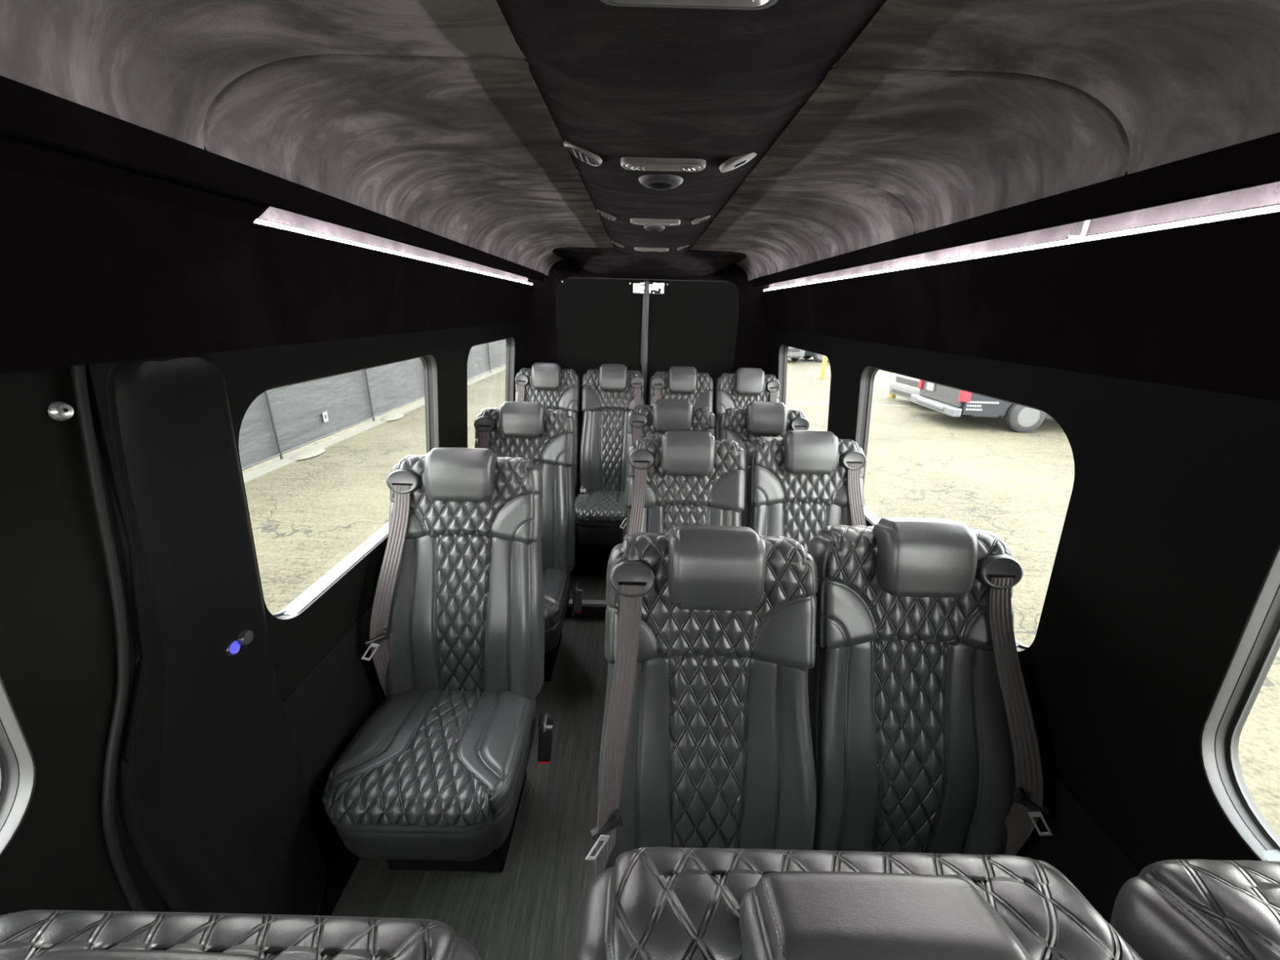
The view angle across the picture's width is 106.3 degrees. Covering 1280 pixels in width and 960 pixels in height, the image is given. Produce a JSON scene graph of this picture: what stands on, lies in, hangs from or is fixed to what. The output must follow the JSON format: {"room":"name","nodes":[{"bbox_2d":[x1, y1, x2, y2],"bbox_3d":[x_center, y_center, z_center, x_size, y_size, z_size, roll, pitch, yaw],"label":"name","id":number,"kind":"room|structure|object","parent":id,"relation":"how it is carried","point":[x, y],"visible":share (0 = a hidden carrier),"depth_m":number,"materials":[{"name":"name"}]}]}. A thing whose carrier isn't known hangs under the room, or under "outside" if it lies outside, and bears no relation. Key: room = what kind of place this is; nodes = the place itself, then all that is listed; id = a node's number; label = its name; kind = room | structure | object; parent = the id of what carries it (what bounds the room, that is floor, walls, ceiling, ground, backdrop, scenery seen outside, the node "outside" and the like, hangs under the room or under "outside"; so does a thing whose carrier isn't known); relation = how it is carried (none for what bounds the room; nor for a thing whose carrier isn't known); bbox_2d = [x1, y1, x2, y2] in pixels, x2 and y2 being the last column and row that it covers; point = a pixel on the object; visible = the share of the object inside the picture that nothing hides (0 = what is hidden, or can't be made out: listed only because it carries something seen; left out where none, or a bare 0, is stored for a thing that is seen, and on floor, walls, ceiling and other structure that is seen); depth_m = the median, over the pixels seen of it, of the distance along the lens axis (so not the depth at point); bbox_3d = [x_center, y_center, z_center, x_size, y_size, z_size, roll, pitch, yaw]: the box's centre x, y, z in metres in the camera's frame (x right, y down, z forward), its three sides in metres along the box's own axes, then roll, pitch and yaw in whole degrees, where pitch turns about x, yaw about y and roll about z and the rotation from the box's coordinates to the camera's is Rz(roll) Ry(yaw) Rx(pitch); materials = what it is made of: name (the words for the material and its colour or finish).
{"room":"vehicle interior","nodes":[
{"label":"vehicle interior","id":0,"kind":"room"},
{"bbox_2d":[85,321,525,804],"bbox_3d":[-0.862,-0.181,2.180,0.138,1.000,3.020,1,20,0],"label":"wall","id":1,"kind":"structure","parent":0,"point":[298,644],"depth_m":1.17,"materials":[{"name":"black"}]},
{"bbox_2d":[0,366,170,915],"bbox_3d":[-0.911,0.788,0.254,0.153,1.540,1.540,1,20,0],"label":"door","id":2,"kind":"structure","parent":1,"relation":"in","point":[58,651],"depth_m":0.71,"materials":[{"name":"black"}]},
{"bbox_2d":[0,676,35,854],"bbox_3d":[-0.886,0.436,0.105,0.101,0.581,1.141,1,20,0],"label":"window","id":3,"kind":"structure","parent":2,"relation":"attached to","point":[17,767],"depth_m":0.69,"materials":[{"name":"grey"}]},
{"bbox_2d":[48,400,74,421],"bbox_3d":[-0.814,-0.097,0.676,0.008,0.028,0.028,1,20,0],"label":"fastener","id":4,"kind":"object","parent":2,"relation":"attached to","point":[59,411],"visible":1,"depth_m":0.67,"materials":[{"name":"silver metal"}]},
{"bbox_2d":[71,364,146,911],"bbox_3d":[-0.818,0.345,0.574,0.160,1.387,0.549,1,20,0],"label":"door seal","id":5,"kind":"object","parent":1,"relation":"attached to","point":[78,374],"depth_m":0.78,"materials":[{"name":"black rubber"}]},
{"bbox_2d":[94,354,324,915],"bbox_3d":[-0.848,0.543,0.986,0.113,1.557,0.343,1,20,0],"label":"wall panel","id":6,"kind":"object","parent":1,"relation":"attached to","point":[230,827],"depth_m":0.92,"materials":[{"name":"black"}]},
{"bbox_2d":[226,630,253,656],"bbox_3d":[-0.831,0.339,0.997,0.022,0.038,0.056,1,20,0],"label":"power socket","id":7,"kind":"object","parent":1,"relation":"attached to","point":[244,637],"visible":1,"depth_m":0.99,"materials":[{"name":"black plastic"}]},
{"bbox_2d":[0,168,534,373],"bbox_3d":[-0.780,-0.326,0.791,0.108,0.231,5.500,1,20,0],"label":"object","id":8,"kind":"structure","parent":1,"relation":"attached to","point":[88,276],"depth_m":0.78,"materials":[{"name":"black fabric"}]},
{"bbox_2d":[240,355,439,620],"bbox_3d":[-0.855,-0.059,1.502,0.101,0.581,1.006,1,20,0],"label":"window","id":9,"kind":"structure","parent":1,"relation":"in","point":[326,582],"depth_m":1.53,"materials":[{"name":"grey"}]},
{"bbox_2d":[473,337,515,401],"bbox_3d":[-0.848,-0.487,2.708,0.101,0.581,0.886,1,20,0],"label":"window","id":10,"kind":"structure","parent":1,"relation":"in","point":[510,341],"depth_m":3.09,"materials":[{"name":"grey plastic"}]},
{"bbox_2d":[282,604,386,915],"bbox_3d":[-0.926,0.476,2.499,0.090,0.745,2.860,1,20,0],"label":"wall","id":11,"kind":"structure","parent":0,"point":[327,708],"depth_m":1.39,"materials":[{"name":"black carpet"}]},
{"bbox_2d":[564,606,606,618],"bbox_3d":[0.004,0.759,2.752,1.780,0.088,0.010,1,20,0],"label":"trim","id":12,"kind":"structure","parent":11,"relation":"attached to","point":[597,612],"depth_m":2.75,"materials":[{"name":"black plastic"}]},
{"bbox_2d":[568,599,607,607],"bbox_3d":[0.005,0.711,2.740,1.780,0.020,0.040,1,20,0],"label":"trim","id":13,"kind":"structure","parent":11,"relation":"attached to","point":[602,603],"depth_m":2.72,"materials":[{"name":"silver metal"}]},
{"bbox_2d":[330,617,608,959],"bbox_3d":[-0.011,1.533,0.778,1.960,0.050,4.240,1,20,0],"label":"floor","id":14,"kind":"structure","parent":0,"point":[528,909],"depth_m":1.52,"materials":[{"name":"grey wood"}]},
{"bbox_2d":[0,910,480,959],"bbox_3d":[-0.379,1.019,0.259,0.499,1.248,0.739,1,20,0],"label":"passenger seat","id":15,"kind":"object","parent":14,"relation":"on","point":[27,935],"visible":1,"depth_m":0.39,"materials":[{"name":"black leather"}]},
{"bbox_2d":[322,447,553,871],"bbox_3d":[-0.573,0.573,1.501,0.584,1.248,0.738,1,20,0],"label":"passenger seat","id":16,"kind":"object","parent":14,"relation":"on","point":[434,778],"visible":1,"depth_m":1.54,"materials":[{"name":"black leather"}]},
{"bbox_2d":[322,688,536,834],"bbox_3d":[-0.599,0.805,1.452,0.503,0.130,0.490,1,20,0],"label":"seat cushion","id":17,"kind":"object","parent":16,"relation":"on","point":[426,761],"depth_m":1.33,"materials":[{"name":"black leather"}]},
{"bbox_2d":[473,401,582,681],"bbox_3d":[-0.563,0.299,2.273,0.573,1.248,0.738,1,20,0],"label":"passenger seat","id":18,"kind":"object","parent":14,"relation":"on","point":[531,431],"visible":0.45,"depth_m":2.34,"materials":[{"name":"black leather"}]},
{"bbox_2d":[542,567,570,631],"bbox_3d":[-0.589,0.531,2.224,0.494,0.130,0.490,1,20,0],"label":"seat cushion","id":19,"kind":"object","parent":18,"relation":"on","point":[557,586],"depth_m":2.16,"materials":[{"name":"black leather"}]},
{"bbox_2d":[619,399,715,542],"bbox_3d":[0.145,0.257,2.445,0.499,1.248,0.739,1,20,0],"label":"passenger seat","id":20,"kind":"object","parent":14,"relation":"on","point":[664,415],"visible":0.21,"depth_m":2.49,"materials":[{"name":"black leather"}]},
{"bbox_2d":[625,431,746,535],"bbox_3d":[0.161,0.488,1.794,0.499,1.248,0.739,1,20,0],"label":"passenger seat","id":21,"kind":"object","parent":14,"relation":"on","point":[675,479],"visible":0.38,"depth_m":1.86,"materials":[{"name":"black leather"}]},
{"bbox_2d":[585,524,817,876],"bbox_3d":[0.139,0.778,0.975,0.499,1.248,0.739,1,20,0],"label":"passenger seat","id":22,"kind":"object","parent":14,"relation":"on","point":[706,741],"visible":0.7,"depth_m":1.04,"materials":[{"name":"black leather"}]},
{"bbox_2d":[717,401,809,526],"bbox_3d":[0.647,0.273,2.437,0.499,1.248,0.739,1,20,0],"label":"passenger seat","id":23,"kind":"object","parent":14,"relation":"on","point":[743,426],"visible":0.25,"depth_m":2.48,"materials":[{"name":"black leather"}]},
{"bbox_2d":[742,430,866,552],"bbox_3d":[0.666,0.481,1.852,0.499,1.248,0.739,1,20,0],"label":"passenger seat","id":24,"kind":"object","parent":14,"relation":"on","point":[799,483],"visible":0.39,"depth_m":1.92,"materials":[{"name":"black leather"}]},
{"bbox_2d":[570,846,1142,959],"bbox_3d":[0.156,1.005,0.301,0.509,1.273,0.739,1,20,0],"label":"passenger seat","id":25,"kind":"object","parent":14,"relation":"on","point":[655,903],"visible":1,"depth_m":0.38,"materials":[{"name":"black leather"}]},
{"bbox_2d":[807,517,1052,855],"bbox_3d":[0.637,0.768,1.042,0.499,1.248,0.739,1,20,0],"label":"passenger seat","id":26,"kind":"object","parent":14,"relation":"on","point":[924,739],"visible":0.7,"depth_m":1.11,"materials":[{"name":"black leather"}]},
{"bbox_2d":[1110,858,1279,959],"bbox_3d":[0.671,1.018,0.303,0.509,1.273,0.739,1,20,0],"label":"passenger seat","id":27,"kind":"object","parent":14,"relation":"on","point":[1173,909],"visible":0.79,"depth_m":0.41,"materials":[{"name":"black leather"}]},
{"bbox_2d":[569,538,606,599],"bbox_3d":[0.007,0.562,3.364,1.780,0.150,1.275,1,20,0],"label":"floor","id":28,"kind":"structure","parent":0,"point":[593,588],"depth_m":2.89,"materials":[{"name":"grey wood"}]},
{"bbox_2d":[515,362,580,501],"bbox_3d":[-0.619,-0.071,3.013,0.440,1.248,0.739,1,20,0],"label":"passenger seat","id":29,"kind":"object","parent":28,"relation":"on","point":[546,384],"visible":0.24,"depth_m":3.08,"materials":[{"name":"black leather"}]},
{"bbox_2d":[574,364,644,546],"bbox_3d":[-0.179,-0.067,3.032,0.440,1.248,0.739,1,20,0],"label":"passenger seat","id":30,"kind":"object","parent":28,"relation":"on","point":[610,392],"visible":0.74,"depth_m":3.10,"materials":[{"name":"black leather"}]},
{"bbox_2d":[574,488,624,528],"bbox_3d":[-0.192,0.166,2.983,0.418,0.130,0.490,1,20,0],"label":"seat cushion","id":31,"kind":"object","parent":30,"relation":"on","point":[594,508],"depth_m":2.80,"materials":[{"name":"black leather"}]},
{"bbox_2d":[648,365,713,412],"bbox_3d":[0.249,-0.049,3.015,0.440,1.248,0.739,1,20,0],"label":"passenger seat","id":32,"kind":"object","parent":28,"relation":"on","point":[681,382],"visible":0.2,"depth_m":3.07,"materials":[{"name":"black leather"}]},
{"bbox_2d":[713,368,780,439],"bbox_3d":[0.690,-0.038,3.016,0.440,1.248,0.739,1,20,0],"label":"passenger seat","id":33,"kind":"object","parent":28,"relation":"on","point":[745,386],"visible":0.25,"depth_m":3.08,"materials":[{"name":"black leather"}]},
{"bbox_2d":[0,0,1279,280],"bbox_3d":[0.042,-0.543,0.720,1.384,0.140,5.520,1,20,0],"label":"ceiling","id":34,"kind":"structure","parent":0,"point":[431,116],"depth_m":0.72,"materials":[{"name":"grey fabric"}]},
{"bbox_2d":[544,258,752,373],"bbox_3d":[0.036,-0.603,3.659,2.000,2.050,0.100,1,20,0],"label":"wall","id":35,"kind":"structure","parent":0,"point":[562,269],"depth_m":3.32,"materials":[{"name":"black plastic"}]},
{"bbox_2d":[524,277,557,368],"bbox_3d":[-0.764,-0.489,3.548,0.305,1.870,0.204,1,20,0],"label":"trim","id":36,"kind":"structure","parent":35,"relation":"attached to","point":[540,338],"depth_m":3.34,"materials":[{"name":"black fabric"}]},
{"bbox_2d":[556,277,644,497],"bbox_3d":[-0.294,-0.588,3.659,0.621,1.745,0.078,1,20,0],"label":"door","id":37,"kind":"structure","parent":35,"relation":"in","point":[599,321],"depth_m":3.44,"materials":[{"name":"black plastic"}]},
{"bbox_2d":[640,299,643,364],"bbox_3d":[0.015,-1.064,3.446,0.013,0.460,0.013,1,20,0],"label":"strap","id":38,"kind":"object","parent":37,"relation":"hanging from","point":[642,300],"visible":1,"depth_m":3.44,"materials":[{"name":"black fabric"}]},
{"bbox_2d":[641,280,649,404],"bbox_3d":[0.025,-0.563,3.624,0.040,1.738,0.032,1,20,0],"label":"door frame","id":39,"kind":"structure","parent":35,"relation":"attached to","point":[646,283],"depth_m":3.44,"materials":[{"name":"grey plastic"}]},
{"bbox_2d":[566,276,728,282],"bbox_3d":[0.058,-1.423,3.412,1.320,0.038,0.016,1,20,0],"label":"trim","id":40,"kind":"structure","parent":35,"relation":"attached to","point":[571,277],"depth_m":3.40,"materials":[{"name":"black plastic"}]},
{"bbox_2d":[552,247,746,279],"bbox_3d":[0.057,-1.378,3.055,1.270,0.145,0.620,1,20,0],"label":"wall","id":41,"kind":"structure","parent":35,"relation":"attached to","point":[608,262],"depth_m":2.91,"materials":[{"name":"fabric"}]},
{"bbox_2d":[0,75,544,281],"bbox_3d":[-0.720,-0.456,0.665,0.140,0.062,5.350,1,20,0],"label":"trim","id":42,"kind":"structure","parent":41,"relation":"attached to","point":[26,112],"depth_m":0.69,"materials":[{"name":"black plastic"}]},
{"bbox_2d":[257,206,528,283],"bbox_3d":[-0.746,-0.909,2.017,0.052,0.049,2.400,1,20,0],"label":"trim","id":43,"kind":"structure","parent":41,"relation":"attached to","point":[272,215],"depth_m":1.29,"materials":[{"name":"white plastic"}]},
{"bbox_2d":[254,219,532,284],"bbox_3d":[-0.718,-0.886,2.025,0.006,0.007,2.390,1,20,0],"label":"strip light","id":44,"kind":"object","parent":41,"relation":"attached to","point":[259,221],"visible":1,"depth_m":1.23,"materials":[{"name":"white plastic"}]},
{"bbox_2d":[563,141,602,166],"bbox_3d":[-0.121,-0.700,1.026,0.082,0.043,0.087,0,20,-5],"label":"air vent","id":45,"kind":"object","parent":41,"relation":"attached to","point":[581,153],"visible":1,"depth_m":1.01,"materials":[{"name":"grey plastic"}]},
{"bbox_2d":[596,208,616,220],"bbox_3d":[-0.117,-0.933,1.685,0.070,0.038,0.074,0,20,-5],"label":"air vent","id":46,"kind":"object","parent":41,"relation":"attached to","point":[609,216],"visible":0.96,"depth_m":1.67,"materials":[{"name":"grey plastic"}]},
{"bbox_2d":[611,240,624,248],"bbox_3d":[-0.112,-1.201,2.440,0.066,0.037,0.070,3,20,5],"label":"air vent","id":47,"kind":"object","parent":41,"relation":"attached to","point":[612,242],"visible":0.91,"depth_m":2.42,"materials":[{"name":"grey plastic"}]},
{"bbox_2d":[634,247,668,252],"bbox_3d":[0.059,-1.183,2.466,0.176,0.016,0.060,1,20,0],"label":"dome light","id":48,"kind":"object","parent":41,"relation":"attached to","point":[638,249],"visible":0.99,"depth_m":2.44,"materials":[{"name":"grey plastic"}]},
{"bbox_2d":[644,225,665,231],"bbox_3d":[0.055,-0.955,1.825,0.082,0.017,0.082,1,20,0],"label":"ceiling speaker","id":49,"kind":"object","parent":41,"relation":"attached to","point":[649,228],"visible":0.96,"depth_m":1.80,"materials":[{"name":"black plastic"}]},
{"bbox_2d":[630,217,680,226],"bbox_3d":[0.054,-0.909,1.693,0.176,0.016,0.060,1,20,0],"label":"dome light","id":50,"kind":"object","parent":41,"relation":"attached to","point":[637,221],"visible":1,"depth_m":1.67,"materials":[{"name":"grey plastic"}]},
{"bbox_2d":[638,173,683,190],"bbox_3d":[0.050,-0.719,1.167,0.110,0.022,0.110,1,20,0],"label":"ceiling speaker","id":51,"kind":"object","parent":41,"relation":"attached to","point":[655,181],"visible":1,"depth_m":1.14,"materials":[{"name":"black plastic"}]},
{"bbox_2d":[621,156,706,172],"bbox_3d":[0.050,-0.671,1.024,0.180,0.016,0.058,1,20,0],"label":"dome light","id":52,"kind":"object","parent":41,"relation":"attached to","point":[635,163],"visible":1,"depth_m":1.00,"materials":[{"name":"grey plastic"}]},
{"bbox_2d":[676,244,689,250],"bbox_3d":[0.221,-1.187,2.442,0.066,0.036,0.070,3,20,5],"label":"air vent","id":53,"kind":"object","parent":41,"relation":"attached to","point":[684,246],"visible":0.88,"depth_m":2.42,"materials":[{"name":"grey plastic"}]},
{"bbox_2d":[600,0,778,9],"bbox_3d":[0.046,-0.466,0.445,0.185,0.016,0.085,1,20,0],"label":"dome light","id":54,"kind":"object","parent":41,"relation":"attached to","point":[702,4],"visible":1,"depth_m":0.47,"materials":[{"name":"grey plastic"}]},
{"bbox_2d":[496,0,886,255],"bbox_3d":[0.054,-0.505,0.468,0.455,0.048,5.020,1,20,0],"label":"trim","id":55,"kind":"structure","parent":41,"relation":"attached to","point":[715,86],"depth_m":0.68,"materials":[{"name":"fabric"}]},
{"bbox_2d":[691,215,711,224],"bbox_3d":[0.216,-0.920,1.688,0.070,0.038,0.074,3,20,5],"label":"air vent","id":56,"kind":"object","parent":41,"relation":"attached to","point":[697,220],"visible":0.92,"depth_m":1.67,"materials":[{"name":"grey plastic"}]},
{"bbox_2d":[719,152,756,172],"bbox_3d":[0.211,-0.686,1.029,0.082,0.043,0.087,3,20,5],"label":"air vent","id":57,"kind":"object","parent":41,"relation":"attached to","point":[734,162],"visible":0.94,"depth_m":1.01,"materials":[{"name":"grey plastic"}]},
{"bbox_2d":[752,132,1279,287],"bbox_3d":[0.799,-0.417,0.669,0.140,0.062,5.350,1,20,0],"label":"trim","id":58,"kind":"structure","parent":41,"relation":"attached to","point":[1256,162],"depth_m":0.76,"materials":[{"name":"black plastic"}]},
{"bbox_2d":[764,205,1279,290],"bbox_3d":[0.821,-0.781,1.776,0.031,0.050,2.910,1,20,0],"label":"strip light","id":59,"kind":"object","parent":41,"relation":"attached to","point":[1070,238],"visible":0.86,"depth_m":0.87,"materials":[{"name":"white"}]},
{"bbox_2d":[645,280,738,413],"bbox_3d":[0.357,-0.571,3.661,0.637,1.745,0.078,1,20,0],"label":"door","id":60,"kind":"structure","parent":35,"relation":"in","point":[691,323],"depth_m":3.44,"materials":[{"name":"black carpet"}]},
{"bbox_2d":[733,283,768,373],"bbox_3d":[0.830,-0.448,3.551,0.305,1.870,0.204,1,20,0],"label":"trim","id":61,"kind":"structure","parent":35,"relation":"attached to","point":[752,340],"depth_m":3.34,"materials":[{"name":"black fabric"}]},
{"bbox_2d":[767,327,1279,871],"bbox_3d":[0.915,0.106,1.502,0.138,1.000,4.470,1,20,0],"label":"wall","id":62,"kind":"structure","parent":0,"point":[1169,543],"depth_m":0.85,"materials":[{"name":"black fabric"}]},
{"bbox_2d":[777,344,825,405],"bbox_3d":[0.918,-0.429,2.696,0.102,0.596,0.906,1,20,0],"label":"window","id":63,"kind":"structure","parent":62,"relation":"in","point":[784,348],"depth_m":3.07,"materials":[{"name":"grey"}]},
{"bbox_2d":[855,365,1073,652],"bbox_3d":[0.910,-0.004,1.499,0.102,0.596,1.026,1,20,0],"label":"window","id":64,"kind":"structure","parent":62,"relation":"in","point":[867,380],"depth_m":1.92,"materials":[{"name":"grey"}]},
{"bbox_2d":[761,210,1279,400],"bbox_3d":[0.852,-0.285,0.795,0.108,0.231,5.500,1,20,0],"label":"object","id":65,"kind":"structure","parent":62,"relation":"attached to","point":[1195,305],"depth_m":0.86,"materials":[{"name":"black fabric"}]},
{"bbox_2d":[1200,544,1279,861],"bbox_3d":[0.900,0.457,0.140,0.099,0.556,1.216,1,20,0],"label":"window","id":66,"kind":"structure","parent":62,"relation":"in","point":[1258,646],"depth_m":0.72,"materials":[{"name":"grey metal"}]},
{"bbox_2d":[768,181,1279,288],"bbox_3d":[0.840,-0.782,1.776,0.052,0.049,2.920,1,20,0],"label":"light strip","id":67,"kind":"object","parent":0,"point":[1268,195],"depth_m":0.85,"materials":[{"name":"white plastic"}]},
{"bbox_2d":[1015,759,1140,924],"bbox_3d":[0.944,0.793,1.745,0.090,0.745,4.470,1,20,0],"label":"wall","id":68,"kind":"structure","parent":0,"point":[1077,846],"depth_m":0.99,"materials":[{"name":"black carpet"}]},
{"bbox_3d":[-0.856,-0.440,0.788,0.190,0.460,5.670,1,20,0],"label":"trim","id":69,"kind":"structure","parent":0,"visible":0},
{"bbox_2d":[0,131,269,223],"bbox_3d":[-0.731,-0.024,-0.481,0.116,0.070,2.900,1,20,0],"label":"trim","id":70,"kind":"structure","parent":69,"relation":"attached to","point":[20,154],"depth_m":0.64,"materials":[{"name":"black plastic"}]},
{"label":"outside","id":71,"kind":"structure","parent":0,"visible":0},
{"bbox_2d":[242,355,1279,837],"bbox_3d":[10.152,-7.537,29.093,100.000,0.100,100.000,1,20,0],"label":"ground","id":72,"kind":"structure","parent":71,"point":[307,515],"depth_m":6.65,"materials":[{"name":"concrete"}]},
{"bbox_2d":[238,339,506,470],"bbox_3d":[-5.516,-3.485,12.488,0.081,2.600,33.800,1,20,0],"label":"fence","id":73,"kind":"object","parent":72,"relation":"on","point":[279,421],"visible":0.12,"depth_m":8.62,"materials":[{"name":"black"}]},
{"bbox_2d":[322,411,328,422],"bbox_3d":[-5.521,-1.109,8.428,0.006,0.170,0.120,1,20,0],"label":"paper notice","id":74,"kind":"object","parent":73,"relation":"attached to","point":[324,414],"visible":1,"depth_m":8.42,"materials":[{"name":"grey paper"}]},
{"bbox_2d":[243,366,506,484],"bbox_3d":[-5.366,-2.298,13.014,0.240,0.020,34.000,1,20,0],"label":"kerb","id":75,"kind":"object","parent":72,"relation":"on","point":[263,471],"depth_m":8.56,"materials":[{"name":"grey concrete"}]},
{"bbox_2d":[288,448,325,460],"bbox_3d":[-5.320,-0.431,7.681,0.384,0.030,0.672,1,20,0],"label":"concrete footing","id":76,"kind":"object","parent":75,"relation":"on","point":[308,453],"visible":1,"depth_m":7.60,"materials":[{"name":"grey concrete"}]},
{"bbox_2d":[380,413,404,421],"bbox_3d":[-5.303,-1.351,10.273,0.384,0.030,0.672,1,20,0],"label":"concrete footing","id":77,"kind":"object","parent":75,"relation":"on","point":[395,416],"visible":1,"depth_m":10.18,"materials":[{"name":"grey concrete"}]},
{"bbox_2d":[787,346,804,361],"bbox_3d":[6.931,-7.460,25.802,2.000,1.799,4.877,-1,20,-8],"label":"truck","id":78,"kind":"object","parent":72,"relation":"on","point":[793,353],"visible":0.21,"depth_m":23.76,"materials":[{"name":"grey paint"}]},
{"bbox_2d":[787,348,799,351],"bbox_3d":[7.245,-6.407,23.648,1.300,0.170,0.070,-1,20,-8],"label":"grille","id":79,"kind":"object","parent":78,"relation":"attached to","point":[789,349],"depth_m":23.66,"materials":[{"name":"white metal"}]},
{"bbox_2d":[801,351,822,362],"bbox_3d":[10.690,-7.219,25.399,4.877,1.799,2.000,0,20,-4],"label":"parked car","id":80,"kind":"object","parent":72,"relation":"on","point":[818,357],"visible":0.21,"depth_m":24.57,"materials":[{"name":"black paint"}]},
{"bbox_2d":[819,355,827,378],"bbox_3d":[7.003,-4.566,18.177,0.170,1.450,0.170,1,20,0],"label":"bollard","id":81,"kind":"object","parent":72,"relation":"on","point":[824,357],"visible":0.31,"depth_m":18.21,"materials":[{"name":"yellow metal"}]},
{"bbox_2d":[786,402,922,406],"bbox_3d":[6.252,-2.083,13.290,4.600,0.003,0.120,1,20,0],"label":"painted line","id":82,"kind":"object","parent":72,"relation":"on","point":[786,402],"visible":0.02,"depth_m":13.28,"materials":[{"name":"grey paint"}]},
{"bbox_2d":[888,373,896,398],"bbox_3d":[7.658,-3.178,14.315,0.200,1.450,0.200,1,20,0],"label":"bollard","id":83,"kind":"object","parent":72,"relation":"on","point":[891,395],"visible":0.15,"depth_m":14.46,"materials":[{"name":"yellow metal"}]},
{"bbox_2d":[888,373,919,399],"bbox_3d":[9.709,-2.760,13.303,4.677,1.440,1.900,0,20,-3],"label":"parked car","id":84,"kind":"object","parent":72,"relation":"on","point":[900,385],"visible":0.03,"depth_m":13.42,"materials":[{"name":"grey paint"}]},
{"bbox_2d":[895,376,919,387],"bbox_3d":[7.406,-2.698,13.212,0.070,0.170,1.200,0,20,-3],"label":"grille","id":85,"kind":"object","parent":84,"relation":"attached to","point":[904,381],"depth_m":13.27,"materials":[{"name":"white"}]},
{"bbox_2d":[910,380,1050,432],"bbox_3d":[10.039,-2.239,11.070,6.370,1.970,2.120,2,20,2],"label":"vehicle","id":86,"kind":"object","parent":72,"relation":"on","point":[950,402],"visible":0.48,"depth_m":10.44,"materials":[{"name":"black paint"}]},
{"bbox_2d":[917,380,923,389],"bbox_3d":[7.119,-2.516,12.007,0.180,0.480,0.130,2,20,2],"label":"tail light","id":87,"kind":"object","parent":86,"relation":"attached to","point":[921,382],"depth_m":12.02,"materials":[{"name":"red plastic"}]},
{"bbox_2d":[958,390,971,402],"bbox_3d":[7.047,-1.932,10.356,0.180,0.480,0.130,2,20,2],"label":"tail light","id":88,"kind":"object","parent":86,"relation":"attached to","point":[964,397],"depth_m":10.36,"materials":[{"name":"red plastic"}]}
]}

